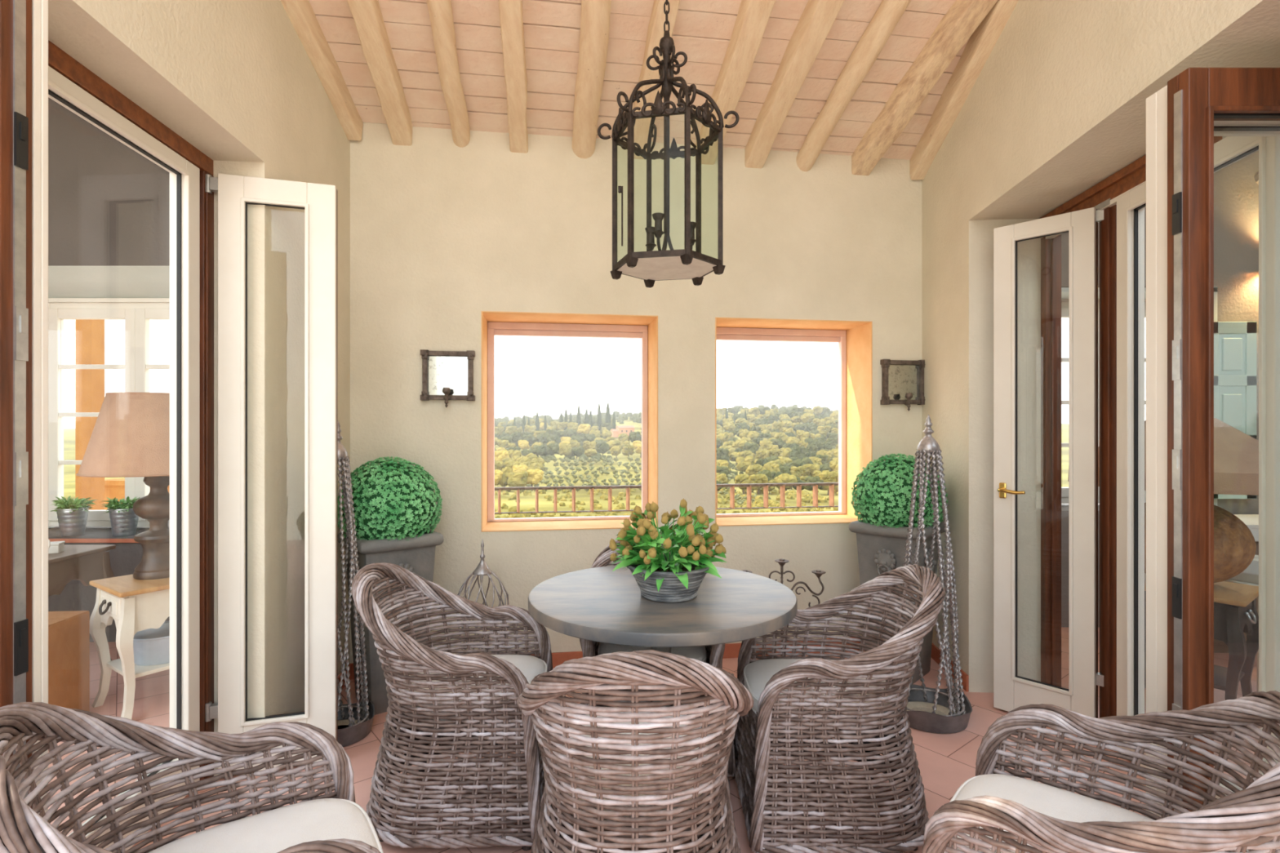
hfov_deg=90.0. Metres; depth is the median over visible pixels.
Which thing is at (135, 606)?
side table
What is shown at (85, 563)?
table
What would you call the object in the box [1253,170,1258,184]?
ceiling beam
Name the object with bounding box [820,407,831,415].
tree
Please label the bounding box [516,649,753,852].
wicker armchair
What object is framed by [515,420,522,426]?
tree
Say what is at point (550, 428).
tree
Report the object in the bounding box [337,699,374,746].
tray
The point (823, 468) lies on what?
tree
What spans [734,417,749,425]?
tree
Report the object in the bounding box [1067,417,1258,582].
table lamp
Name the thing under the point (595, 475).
tree
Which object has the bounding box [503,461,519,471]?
tree
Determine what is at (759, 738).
wicker armchair
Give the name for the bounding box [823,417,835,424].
tree
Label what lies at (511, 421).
tree
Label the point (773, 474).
tree
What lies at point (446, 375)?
sconce
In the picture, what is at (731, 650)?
baseboard
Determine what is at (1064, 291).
trim
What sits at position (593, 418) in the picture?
tree
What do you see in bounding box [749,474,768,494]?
tree
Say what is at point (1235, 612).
table
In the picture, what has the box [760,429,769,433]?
tree
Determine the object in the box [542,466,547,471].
tree
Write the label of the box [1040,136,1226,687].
trim
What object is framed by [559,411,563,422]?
cypress tree
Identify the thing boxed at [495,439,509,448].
tree
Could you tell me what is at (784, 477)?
tree
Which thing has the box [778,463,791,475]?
tree
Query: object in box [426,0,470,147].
ceiling beam
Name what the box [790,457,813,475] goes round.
tree
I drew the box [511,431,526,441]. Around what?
tree
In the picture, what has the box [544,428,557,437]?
tree
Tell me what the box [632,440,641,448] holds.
tree
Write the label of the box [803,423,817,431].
tree
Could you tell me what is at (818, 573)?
candle cup
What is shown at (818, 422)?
tree
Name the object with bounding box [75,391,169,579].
table lamp
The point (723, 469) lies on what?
tree
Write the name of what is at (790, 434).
tree
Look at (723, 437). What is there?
tree
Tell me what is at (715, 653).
wicker armchair
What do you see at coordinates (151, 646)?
tub
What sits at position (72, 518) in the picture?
herb pot
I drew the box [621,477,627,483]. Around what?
tree
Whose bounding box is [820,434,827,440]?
tree
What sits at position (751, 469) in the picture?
tree
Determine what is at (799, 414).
tree
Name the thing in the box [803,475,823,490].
tree
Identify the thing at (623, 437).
tree
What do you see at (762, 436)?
tree
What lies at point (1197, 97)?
door
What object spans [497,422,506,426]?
tree
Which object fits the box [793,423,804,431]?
tree
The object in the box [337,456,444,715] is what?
planter
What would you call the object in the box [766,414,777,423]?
tree
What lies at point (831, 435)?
tree
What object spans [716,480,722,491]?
tree
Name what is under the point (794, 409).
tree
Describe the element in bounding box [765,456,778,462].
tree
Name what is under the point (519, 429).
tree
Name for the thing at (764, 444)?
tree
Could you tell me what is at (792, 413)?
tree
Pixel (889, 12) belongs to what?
ceiling beam
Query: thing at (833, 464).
tree
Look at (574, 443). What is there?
tree
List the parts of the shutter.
raised panel, raised panel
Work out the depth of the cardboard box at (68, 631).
2.94 m
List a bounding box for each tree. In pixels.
[494,426,504,435]
[494,449,509,461]
[494,461,503,470]
[494,469,502,484]
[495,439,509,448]
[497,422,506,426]
[497,466,512,487]
[498,433,507,438]
[499,435,512,443]
[502,457,513,466]
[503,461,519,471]
[504,426,517,435]
[506,423,518,428]
[506,446,520,450]
[506,471,528,486]
[507,419,515,423]
[507,443,516,447]
[507,449,522,457]
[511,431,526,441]
[511,465,528,472]
[513,455,525,462]
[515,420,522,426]
[515,427,523,431]
[517,440,529,449]
[519,457,530,466]
[521,414,525,431]
[521,448,532,456]
[522,434,536,445]
[524,425,536,433]
[525,468,544,490]
[526,419,534,425]
[526,453,544,463]
[526,462,540,470]
[529,457,543,470]
[531,441,542,448]
[531,444,546,456]
[533,430,546,438]
[534,417,544,424]
[535,410,539,431]
[536,433,549,444]
[539,422,548,430]
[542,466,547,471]
[543,415,546,431]
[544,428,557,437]
[546,426,555,430]
[546,435,559,443]
[546,440,555,445]
[546,442,559,455]
[549,474,555,479]
[550,421,559,430]
[556,430,565,437]
[557,422,568,430]
[557,478,564,484]
[558,443,572,457]
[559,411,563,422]
[559,440,569,444]
[560,436,571,442]
[562,465,568,470]
[564,407,567,430]
[564,428,577,437]
[567,422,578,429]
[568,411,572,422]
[568,440,580,448]
[569,426,579,434]
[570,435,583,444]
[571,445,584,458]
[575,466,582,471]
[576,404,581,426]
[577,423,591,434]
[578,433,586,437]
[582,416,595,424]
[582,440,595,450]
[583,433,595,441]
[584,407,588,424]
[584,448,597,457]
[588,408,592,431]
[588,465,594,471]
[589,430,600,437]
[593,473,599,479]
[594,437,605,440]
[595,439,607,446]
[595,441,608,455]
[596,402,601,430]
[600,422,611,431]
[600,430,612,438]
[601,461,607,466]
[603,470,609,475]
[604,401,610,431]
[605,436,616,441]
[605,440,621,449]
[609,445,621,458]
[611,412,616,429]
[613,473,619,478]
[617,433,630,441]
[619,440,630,448]
[619,469,625,474]
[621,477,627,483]
[622,445,635,457]
[626,456,633,462]
[628,431,641,442]
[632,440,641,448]
[635,444,641,457]
[716,408,726,414]
[716,419,722,426]
[716,424,723,430]
[716,428,724,435]
[716,432,728,442]
[716,438,723,448]
[716,448,729,461]
[716,459,730,471]
[716,465,728,475]
[716,472,728,484]
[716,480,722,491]
[719,444,735,455]
[722,417,733,425]
[722,440,734,445]
[723,412,733,417]
[723,422,735,431]
[724,407,728,418]
[725,431,734,440]
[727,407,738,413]
[727,437,737,441]
[728,451,740,464]
[731,439,746,449]
[733,413,747,422]
[733,422,750,431]
[733,428,749,436]
[733,448,742,452]
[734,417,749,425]
[734,473,751,493]
[735,456,755,473]
[736,499,742,504]
[738,428,749,438]
[739,436,751,442]
[739,450,755,457]
[740,408,748,414]
[742,441,757,453]
[745,463,766,475]
[746,413,755,421]
[746,431,759,439]
[747,407,760,415]
[749,416,757,422]
[749,426,760,433]
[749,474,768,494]
[751,437,763,448]
[754,449,769,459]
[755,413,768,418]
[755,417,768,426]
[755,457,768,466]
[755,469,770,480]
[756,432,771,439]
[758,406,770,414]
[758,424,771,431]
[759,440,773,449]
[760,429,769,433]
[763,462,780,473]
[764,410,774,415]
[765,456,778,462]
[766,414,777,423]
[767,479,775,493]
[768,444,778,449]
[768,448,781,457]
[769,408,777,414]
[769,431,778,438]
[769,438,786,448]
[769,460,783,465]
[769,471,782,480]
[770,428,779,432]
[771,422,782,431]
[773,473,797,491]
[774,410,786,419]
[774,432,788,443]
[776,456,792,463]
[778,413,791,422]
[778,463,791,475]
[779,447,791,457]
[781,420,792,428]
[782,427,795,435]
[782,443,798,448]
[782,462,791,466]
[784,431,795,437]
[786,436,799,444]
[788,410,798,417]
[789,457,798,461]
[790,416,800,422]
[790,445,805,458]
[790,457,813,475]
[790,466,804,477]
[791,406,804,412]
[792,422,799,428]
[792,480,805,490]
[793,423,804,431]
[795,431,809,440]
[796,411,806,423]
[798,440,808,448]
[800,413,814,422]
[800,475,808,481]
[801,463,820,476]
[803,408,813,414]
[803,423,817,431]
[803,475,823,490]
[804,437,822,450]
[804,444,817,454]
[804,452,816,457]
[808,429,818,434]
[808,433,821,439]
[808,456,822,465]
[812,405,822,415]
[812,417,825,426]
[813,436,824,443]
[813,470,822,477]
[815,454,827,464]
[816,449,831,462]
[817,425,831,435]
[817,471,838,494]
[819,414,828,418]
[819,464,833,471]
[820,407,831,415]
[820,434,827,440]
[820,441,831,449]
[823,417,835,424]
[824,438,837,445]
[825,420,835,425]
[826,423,837,432]
[827,432,838,441]
[828,449,838,457]
[829,460,838,472]
[830,412,838,419]
[831,427,838,433]
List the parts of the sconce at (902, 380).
mirror plate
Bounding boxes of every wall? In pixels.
[48,0,350,776]
[48,97,169,641]
[104,478,169,510]
[350,122,921,662]
[921,0,1279,693]
[1061,151,1258,626]
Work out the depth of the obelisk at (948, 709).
2.98 m
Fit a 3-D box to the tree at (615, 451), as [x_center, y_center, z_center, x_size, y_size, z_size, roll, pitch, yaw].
[-25.214,27.115,671.878,12.327,14.614,14.145,0,0,-11]
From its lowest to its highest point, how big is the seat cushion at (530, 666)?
0.094 m
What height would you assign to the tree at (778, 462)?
10.698 m
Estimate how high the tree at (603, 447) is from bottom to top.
17.457 m
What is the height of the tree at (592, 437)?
17.660 m
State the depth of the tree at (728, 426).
920.94 m
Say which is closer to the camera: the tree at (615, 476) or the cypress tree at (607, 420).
the tree at (615, 476)
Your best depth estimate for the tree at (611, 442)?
751.29 m
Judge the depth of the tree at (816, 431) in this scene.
803.46 m
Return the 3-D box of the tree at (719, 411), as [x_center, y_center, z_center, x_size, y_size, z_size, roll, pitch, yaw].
[155.562,-24.653,1226.939,23.747,22.293,22.051,0,0,-19]
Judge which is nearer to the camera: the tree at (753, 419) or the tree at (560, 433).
the tree at (560, 433)
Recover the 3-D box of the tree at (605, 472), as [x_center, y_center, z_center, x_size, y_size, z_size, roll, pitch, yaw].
[-22.278,30.878,425.726,4.553,3.882,4.244,0,0,30]
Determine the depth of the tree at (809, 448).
572.39 m
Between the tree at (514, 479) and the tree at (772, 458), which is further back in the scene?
the tree at (772, 458)
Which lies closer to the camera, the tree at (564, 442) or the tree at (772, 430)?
the tree at (564, 442)
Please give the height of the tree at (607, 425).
18.459 m
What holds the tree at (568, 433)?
on the hills
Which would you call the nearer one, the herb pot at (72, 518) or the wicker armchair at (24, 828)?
the wicker armchair at (24, 828)
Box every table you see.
[48,544,115,660]
[88,573,169,719]
[528,564,797,805]
[1144,573,1258,740]
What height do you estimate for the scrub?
21.913 m
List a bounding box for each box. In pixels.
[48,541,65,554]
[48,610,89,711]
[1228,555,1258,583]
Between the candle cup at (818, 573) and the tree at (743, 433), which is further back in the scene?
the tree at (743, 433)
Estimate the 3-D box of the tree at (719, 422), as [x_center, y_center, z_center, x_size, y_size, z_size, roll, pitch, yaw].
[125.081,-2.281,1024.535,15.762,17.796,15.360,0,0,2]
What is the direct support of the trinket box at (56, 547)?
on the table at (85, 563)
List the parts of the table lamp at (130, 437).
shade trim, lamp shade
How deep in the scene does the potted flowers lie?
2.29 m
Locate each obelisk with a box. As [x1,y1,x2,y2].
[337,420,374,746]
[899,414,972,733]
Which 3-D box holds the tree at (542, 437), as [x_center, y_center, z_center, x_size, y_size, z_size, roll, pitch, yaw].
[-124.681,17.913,825.527,17.603,18.623,17.154,0,0,0]
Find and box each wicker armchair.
[0,702,381,852]
[351,562,552,850]
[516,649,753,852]
[579,533,737,777]
[733,564,945,852]
[921,690,1279,852]
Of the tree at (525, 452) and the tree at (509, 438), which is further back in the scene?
the tree at (509, 438)
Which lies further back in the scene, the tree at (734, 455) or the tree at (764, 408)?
the tree at (764, 408)
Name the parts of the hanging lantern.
corner post, crown arm, corner post, crown arm, corner post, crown arm, candle arm, candle arm, rod, rail, floor plate, chain, rail, crown arm, candle arm, corner post, crown arm, corner post, crown arm, corner post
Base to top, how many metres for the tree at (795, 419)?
16.136 m
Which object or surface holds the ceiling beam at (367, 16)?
attached to the ceiling
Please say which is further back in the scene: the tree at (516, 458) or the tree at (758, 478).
the tree at (516, 458)
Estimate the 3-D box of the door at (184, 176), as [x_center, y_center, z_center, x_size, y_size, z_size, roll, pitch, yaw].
[-1.656,0.188,1.968,0.073,2.340,0.939,0,0,-6]
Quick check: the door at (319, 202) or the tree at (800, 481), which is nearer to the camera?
the door at (319, 202)
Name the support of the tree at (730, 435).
on the hills
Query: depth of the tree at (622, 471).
428.07 m
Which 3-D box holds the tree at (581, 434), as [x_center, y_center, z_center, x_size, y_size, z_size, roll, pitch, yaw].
[-79.274,16.286,890.565,13.110,14.045,11.178,0,0,-27]
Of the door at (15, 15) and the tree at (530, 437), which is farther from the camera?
the tree at (530, 437)
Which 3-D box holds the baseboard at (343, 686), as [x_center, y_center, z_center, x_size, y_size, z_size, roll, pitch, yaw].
[-1.534,1.337,3.019,0.012,0.085,0.950,0,0,-6]
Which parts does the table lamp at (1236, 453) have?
lamp shade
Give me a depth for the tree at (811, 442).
610.05 m
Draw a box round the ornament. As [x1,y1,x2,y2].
[456,539,508,652]
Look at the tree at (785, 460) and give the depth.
466.60 m
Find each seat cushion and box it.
[148,798,383,852]
[400,654,547,720]
[556,711,711,821]
[597,642,706,662]
[743,658,895,726]
[947,773,1154,852]
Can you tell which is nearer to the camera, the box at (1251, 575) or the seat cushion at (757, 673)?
the seat cushion at (757, 673)
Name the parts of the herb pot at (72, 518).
pot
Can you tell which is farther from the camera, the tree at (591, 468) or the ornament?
the tree at (591, 468)
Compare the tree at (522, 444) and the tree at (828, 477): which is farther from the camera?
the tree at (522, 444)
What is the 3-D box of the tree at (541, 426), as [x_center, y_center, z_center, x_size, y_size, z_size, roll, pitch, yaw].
[-159.593,2.143,1064.246,14.908,17.827,12.643,0,0,17]
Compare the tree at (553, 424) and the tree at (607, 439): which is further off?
the tree at (553, 424)
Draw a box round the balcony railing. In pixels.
[494,482,838,514]
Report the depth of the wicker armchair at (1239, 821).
1.41 m
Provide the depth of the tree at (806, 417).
983.22 m
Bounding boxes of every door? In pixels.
[0,0,31,808]
[31,0,48,813]
[48,66,199,850]
[204,173,337,774]
[993,207,1103,718]
[1116,136,1279,798]
[1146,85,1279,851]
[1167,67,1279,813]
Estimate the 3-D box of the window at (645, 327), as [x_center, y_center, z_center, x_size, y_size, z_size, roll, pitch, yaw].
[-0.423,-0.028,3.869,1.012,1.244,0.384,0,0,-9]
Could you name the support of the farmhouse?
on the hills
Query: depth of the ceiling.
3.19 m
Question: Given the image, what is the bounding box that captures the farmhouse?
[610,425,635,437]
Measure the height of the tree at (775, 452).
14.059 m
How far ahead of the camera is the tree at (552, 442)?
755.52 m
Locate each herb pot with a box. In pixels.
[50,496,95,536]
[101,496,140,536]
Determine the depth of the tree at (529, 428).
993.59 m
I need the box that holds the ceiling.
[308,0,969,159]
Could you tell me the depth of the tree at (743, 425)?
876.63 m
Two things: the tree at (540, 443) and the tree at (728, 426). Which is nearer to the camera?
the tree at (540, 443)
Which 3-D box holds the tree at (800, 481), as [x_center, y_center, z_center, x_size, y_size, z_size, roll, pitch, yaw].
[67.853,25.800,272.258,6.128,6.256,5.972,0,0,10]
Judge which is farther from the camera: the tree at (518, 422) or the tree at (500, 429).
the tree at (518, 422)
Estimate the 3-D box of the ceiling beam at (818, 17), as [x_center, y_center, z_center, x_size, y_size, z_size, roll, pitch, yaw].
[0.895,-2.032,2.440,0.127,0.960,2.918,0,0,-9]
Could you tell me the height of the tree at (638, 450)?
15.622 m
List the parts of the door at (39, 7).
frame, frame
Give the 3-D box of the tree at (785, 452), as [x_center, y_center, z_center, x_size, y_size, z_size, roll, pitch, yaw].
[123.480,25.204,537.905,13.308,15.092,15.270,0,0,18]
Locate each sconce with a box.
[420,349,475,407]
[880,359,924,410]
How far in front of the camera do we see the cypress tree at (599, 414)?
1026.63 m
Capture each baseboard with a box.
[337,663,351,689]
[350,636,861,679]
[930,643,968,691]
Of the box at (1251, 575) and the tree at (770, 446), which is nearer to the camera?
the box at (1251, 575)
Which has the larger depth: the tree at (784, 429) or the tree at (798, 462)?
the tree at (784, 429)
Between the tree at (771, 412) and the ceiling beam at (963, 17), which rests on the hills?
the tree at (771, 412)
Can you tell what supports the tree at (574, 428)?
on the hills
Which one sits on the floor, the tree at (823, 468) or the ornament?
the ornament
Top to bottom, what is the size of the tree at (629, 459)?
5.886 m
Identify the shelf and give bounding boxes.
[106,658,169,678]
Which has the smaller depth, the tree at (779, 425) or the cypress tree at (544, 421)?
the tree at (779, 425)
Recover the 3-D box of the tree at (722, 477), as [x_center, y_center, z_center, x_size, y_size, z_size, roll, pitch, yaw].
[40.422,26.871,317.657,7.371,7.648,6.845,0,0,-30]
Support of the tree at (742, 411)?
on the hills
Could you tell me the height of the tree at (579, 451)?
14.050 m
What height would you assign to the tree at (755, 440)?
13.201 m
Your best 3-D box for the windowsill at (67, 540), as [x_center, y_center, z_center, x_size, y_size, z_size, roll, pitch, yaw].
[-3.525,0.730,4.290,1.700,0.025,0.420,0,0,0]
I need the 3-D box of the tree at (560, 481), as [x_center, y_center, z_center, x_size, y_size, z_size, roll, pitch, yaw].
[-44.035,30.638,355.569,3.398,3.579,3.645,0,0,-12]
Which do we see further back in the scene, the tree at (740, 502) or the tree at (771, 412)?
the tree at (771, 412)
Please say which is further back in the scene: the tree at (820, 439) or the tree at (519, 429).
the tree at (519, 429)
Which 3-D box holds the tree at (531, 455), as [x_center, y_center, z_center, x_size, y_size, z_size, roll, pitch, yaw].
[-81.626,27.449,497.566,14.472,13.761,13.908,0,0,5]
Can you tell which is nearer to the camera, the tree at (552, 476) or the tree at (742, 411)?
the tree at (552, 476)
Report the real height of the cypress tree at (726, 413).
33.974 m
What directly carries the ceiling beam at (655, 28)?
attached to the ceiling
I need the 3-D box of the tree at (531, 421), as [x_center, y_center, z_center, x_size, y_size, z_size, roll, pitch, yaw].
[-198.244,-4.061,1165.127,16.400,18.517,15.228,0,0,-2]
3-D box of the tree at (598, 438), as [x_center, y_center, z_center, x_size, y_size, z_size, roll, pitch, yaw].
[-52.114,20.844,836.230,15.567,13.415,17.863,0,0,40]
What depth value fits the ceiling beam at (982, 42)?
3.31 m
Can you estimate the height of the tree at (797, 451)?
17.445 m
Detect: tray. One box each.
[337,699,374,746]
[906,684,972,733]
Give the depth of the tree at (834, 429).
814.32 m
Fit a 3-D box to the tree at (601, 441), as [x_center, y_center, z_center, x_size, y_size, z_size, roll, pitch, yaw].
[-47.458,23.634,769.320,17.592,16.130,18.052,0,0,29]
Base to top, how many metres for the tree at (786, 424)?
21.045 m
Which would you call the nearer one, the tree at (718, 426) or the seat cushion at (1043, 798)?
the seat cushion at (1043, 798)
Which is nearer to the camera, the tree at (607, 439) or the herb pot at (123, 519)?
the herb pot at (123, 519)
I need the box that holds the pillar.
[75,320,104,510]
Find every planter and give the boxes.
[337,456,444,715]
[848,453,948,684]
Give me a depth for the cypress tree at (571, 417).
1037.22 m
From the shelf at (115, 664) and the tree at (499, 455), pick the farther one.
the tree at (499, 455)
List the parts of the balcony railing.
rail, rail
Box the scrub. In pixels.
[494,486,838,518]
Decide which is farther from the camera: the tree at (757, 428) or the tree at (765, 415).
the tree at (765, 415)
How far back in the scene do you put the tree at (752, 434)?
748.72 m
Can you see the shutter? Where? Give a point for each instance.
(1234, 342)
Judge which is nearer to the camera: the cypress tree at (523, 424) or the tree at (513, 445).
the tree at (513, 445)
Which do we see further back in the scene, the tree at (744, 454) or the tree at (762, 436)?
the tree at (762, 436)
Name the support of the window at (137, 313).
in the wall at (108, 204)
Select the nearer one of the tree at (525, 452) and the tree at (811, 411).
the tree at (525, 452)
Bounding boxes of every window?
[48,297,169,526]
[480,311,657,532]
[715,317,872,526]
[1061,298,1146,503]
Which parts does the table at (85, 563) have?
leg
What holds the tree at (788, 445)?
on the hills
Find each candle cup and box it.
[774,558,789,566]
[811,569,826,577]
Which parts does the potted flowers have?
pot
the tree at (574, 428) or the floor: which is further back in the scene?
the tree at (574, 428)
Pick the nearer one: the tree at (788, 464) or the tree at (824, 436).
the tree at (788, 464)
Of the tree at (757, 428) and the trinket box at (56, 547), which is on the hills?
the tree at (757, 428)
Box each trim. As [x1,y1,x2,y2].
[48,40,213,780]
[48,266,169,297]
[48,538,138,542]
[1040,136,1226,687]
[1061,286,1217,506]
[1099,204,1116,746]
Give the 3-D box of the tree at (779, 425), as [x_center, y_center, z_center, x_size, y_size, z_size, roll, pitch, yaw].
[183.015,3.902,850.838,15.893,20.079,14.757,0,0,23]
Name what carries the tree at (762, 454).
on the hills
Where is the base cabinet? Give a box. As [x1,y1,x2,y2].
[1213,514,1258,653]
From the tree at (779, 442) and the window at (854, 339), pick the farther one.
the tree at (779, 442)
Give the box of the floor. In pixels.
[48,626,1258,852]
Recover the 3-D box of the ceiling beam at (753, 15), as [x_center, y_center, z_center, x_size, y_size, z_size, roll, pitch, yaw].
[0.596,-2.032,2.396,0.128,0.952,2.916,0,0,-8]
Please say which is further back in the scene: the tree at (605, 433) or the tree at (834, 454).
the tree at (605, 433)
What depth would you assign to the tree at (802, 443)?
610.57 m
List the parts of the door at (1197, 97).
keeper plate, keeper plate, keeper plate, keeper plate, keeper plate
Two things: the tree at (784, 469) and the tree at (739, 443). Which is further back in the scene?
the tree at (739, 443)
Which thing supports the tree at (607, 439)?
on the hills
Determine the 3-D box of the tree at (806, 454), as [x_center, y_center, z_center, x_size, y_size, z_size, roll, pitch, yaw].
[142.318,26.688,535.751,11.124,10.992,10.840,0,0,-14]
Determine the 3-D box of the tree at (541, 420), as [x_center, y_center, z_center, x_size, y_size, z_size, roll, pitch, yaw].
[-183.625,-5.614,1172.562,18.194,19.227,20.877,0,0,-4]
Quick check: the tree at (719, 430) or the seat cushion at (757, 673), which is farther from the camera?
the tree at (719, 430)
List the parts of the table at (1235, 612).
leg, leg, leg, drop handle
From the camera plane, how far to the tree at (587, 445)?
747.08 m
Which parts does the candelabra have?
scroll arm, stem, scroll arm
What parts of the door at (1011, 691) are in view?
handle plate, handle lever, frame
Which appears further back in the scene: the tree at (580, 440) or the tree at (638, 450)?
the tree at (580, 440)
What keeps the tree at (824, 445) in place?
on the hills
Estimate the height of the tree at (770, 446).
14.147 m
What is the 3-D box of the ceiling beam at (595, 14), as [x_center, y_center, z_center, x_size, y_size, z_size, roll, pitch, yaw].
[-0.109,-2.030,2.288,0.146,0.970,2.920,0,0,-9]
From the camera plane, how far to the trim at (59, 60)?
2.47 m
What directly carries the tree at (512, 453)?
on the hills
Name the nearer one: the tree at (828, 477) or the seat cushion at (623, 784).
the seat cushion at (623, 784)
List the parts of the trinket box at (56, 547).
lid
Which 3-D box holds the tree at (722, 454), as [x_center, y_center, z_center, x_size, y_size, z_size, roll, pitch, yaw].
[68.842,26.400,550.700,15.854,16.291,13.517,0,0,-18]
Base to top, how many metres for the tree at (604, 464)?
4.555 m
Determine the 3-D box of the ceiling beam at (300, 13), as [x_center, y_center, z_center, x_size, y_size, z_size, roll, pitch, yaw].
[-1.418,-2.031,2.061,0.081,0.955,2.916,0,0,-6]
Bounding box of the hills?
[63,408,1068,518]
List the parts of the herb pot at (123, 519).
pot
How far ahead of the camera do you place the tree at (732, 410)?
1227.82 m
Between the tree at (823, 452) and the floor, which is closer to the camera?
the floor
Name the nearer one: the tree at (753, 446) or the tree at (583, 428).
the tree at (753, 446)
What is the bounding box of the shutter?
[1213,321,1256,498]
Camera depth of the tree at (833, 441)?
662.20 m
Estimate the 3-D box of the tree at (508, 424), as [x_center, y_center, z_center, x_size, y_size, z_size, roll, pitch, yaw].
[-210.605,3.827,1055.377,21.588,18.098,18.406,0,0,11]
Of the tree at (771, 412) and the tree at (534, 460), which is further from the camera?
the tree at (771, 412)
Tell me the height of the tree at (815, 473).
8.959 m
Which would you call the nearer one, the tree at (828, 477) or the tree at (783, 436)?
the tree at (828, 477)
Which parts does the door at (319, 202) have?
frame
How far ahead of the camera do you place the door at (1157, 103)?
1.84 m
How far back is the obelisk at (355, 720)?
2.84 m
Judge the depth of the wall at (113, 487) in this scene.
6.59 m
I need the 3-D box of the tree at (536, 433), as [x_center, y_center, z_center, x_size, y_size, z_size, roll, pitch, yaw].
[-140.559,14.177,897.821,20.018,17.099,18.588,0,0,-28]
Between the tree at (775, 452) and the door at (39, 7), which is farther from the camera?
the tree at (775, 452)
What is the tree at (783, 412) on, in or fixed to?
on the hills
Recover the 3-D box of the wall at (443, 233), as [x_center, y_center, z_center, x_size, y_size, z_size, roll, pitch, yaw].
[0.063,-0.370,3.934,4.292,3.500,0.360,0,0,-9]
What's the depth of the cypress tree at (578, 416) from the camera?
1031.16 m
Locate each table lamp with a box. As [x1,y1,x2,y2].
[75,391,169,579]
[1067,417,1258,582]
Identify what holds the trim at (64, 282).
attached to the wall at (108, 204)
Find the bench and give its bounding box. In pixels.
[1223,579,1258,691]
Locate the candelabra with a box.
[742,558,826,656]
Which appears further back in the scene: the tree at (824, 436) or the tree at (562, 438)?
the tree at (562, 438)
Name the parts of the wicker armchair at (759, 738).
leg, leg, leg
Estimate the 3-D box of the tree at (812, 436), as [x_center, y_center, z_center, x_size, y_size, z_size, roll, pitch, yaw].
[197.888,15.077,724.912,13.330,15.213,14.356,0,0,9]
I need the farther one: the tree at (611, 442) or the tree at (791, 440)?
the tree at (611, 442)
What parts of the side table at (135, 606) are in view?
leg, drop handle, drawer panel, drawer, leg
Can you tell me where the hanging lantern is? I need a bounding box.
[597,0,739,288]
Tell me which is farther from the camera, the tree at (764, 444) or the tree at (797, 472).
the tree at (764, 444)
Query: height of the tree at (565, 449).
16.913 m
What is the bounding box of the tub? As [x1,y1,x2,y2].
[133,620,169,665]
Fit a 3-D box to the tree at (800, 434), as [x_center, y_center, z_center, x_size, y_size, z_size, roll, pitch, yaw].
[184.780,13.695,726.509,15.249,17.106,16.422,0,0,6]
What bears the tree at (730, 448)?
on the hills
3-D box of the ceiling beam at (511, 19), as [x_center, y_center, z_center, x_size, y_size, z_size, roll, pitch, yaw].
[-0.476,-2.030,2.233,0.111,0.950,2.916,0,0,-9]
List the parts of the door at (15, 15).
frame, keeper plate, keeper plate, keeper plate, keeper plate, frame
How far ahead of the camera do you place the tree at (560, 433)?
913.44 m
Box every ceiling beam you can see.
[280,0,363,140]
[346,0,412,146]
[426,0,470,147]
[497,0,528,153]
[572,0,611,159]
[633,0,679,159]
[694,0,775,164]
[744,0,844,168]
[796,0,911,171]
[851,0,998,175]
[910,0,1018,180]
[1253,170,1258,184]
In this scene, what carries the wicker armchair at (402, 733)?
on the floor
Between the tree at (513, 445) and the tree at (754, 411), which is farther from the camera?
the tree at (754, 411)
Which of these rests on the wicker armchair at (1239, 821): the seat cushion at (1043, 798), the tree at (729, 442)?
the seat cushion at (1043, 798)
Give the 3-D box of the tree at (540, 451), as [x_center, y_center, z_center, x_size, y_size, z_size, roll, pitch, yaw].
[-99.573,25.562,635.523,16.384,14.488,19.216,0,0,-25]
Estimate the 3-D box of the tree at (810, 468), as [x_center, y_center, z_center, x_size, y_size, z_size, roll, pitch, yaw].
[100.878,27.301,377.224,10.210,11.017,10.996,0,0,-33]
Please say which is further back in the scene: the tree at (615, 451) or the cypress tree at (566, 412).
the cypress tree at (566, 412)
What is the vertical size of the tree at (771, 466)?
11.836 m
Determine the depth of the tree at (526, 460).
449.82 m
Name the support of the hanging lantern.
hanging from the ceiling
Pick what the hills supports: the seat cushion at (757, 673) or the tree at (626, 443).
the tree at (626, 443)
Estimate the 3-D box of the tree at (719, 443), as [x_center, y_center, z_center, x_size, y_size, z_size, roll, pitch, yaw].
[83.951,21.416,698.174,15.293,17.510,17.936,0,0,26]
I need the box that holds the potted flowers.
[608,497,726,602]
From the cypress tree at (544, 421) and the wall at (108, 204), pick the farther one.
the cypress tree at (544, 421)
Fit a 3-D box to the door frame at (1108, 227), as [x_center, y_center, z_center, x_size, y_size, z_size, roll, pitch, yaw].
[2.070,0.205,2.800,0.070,2.350,0.110,0,0,5]
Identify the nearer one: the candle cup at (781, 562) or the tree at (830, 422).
the candle cup at (781, 562)
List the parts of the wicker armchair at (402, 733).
leg, leg, leg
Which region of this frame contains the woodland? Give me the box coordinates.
[494,404,838,488]

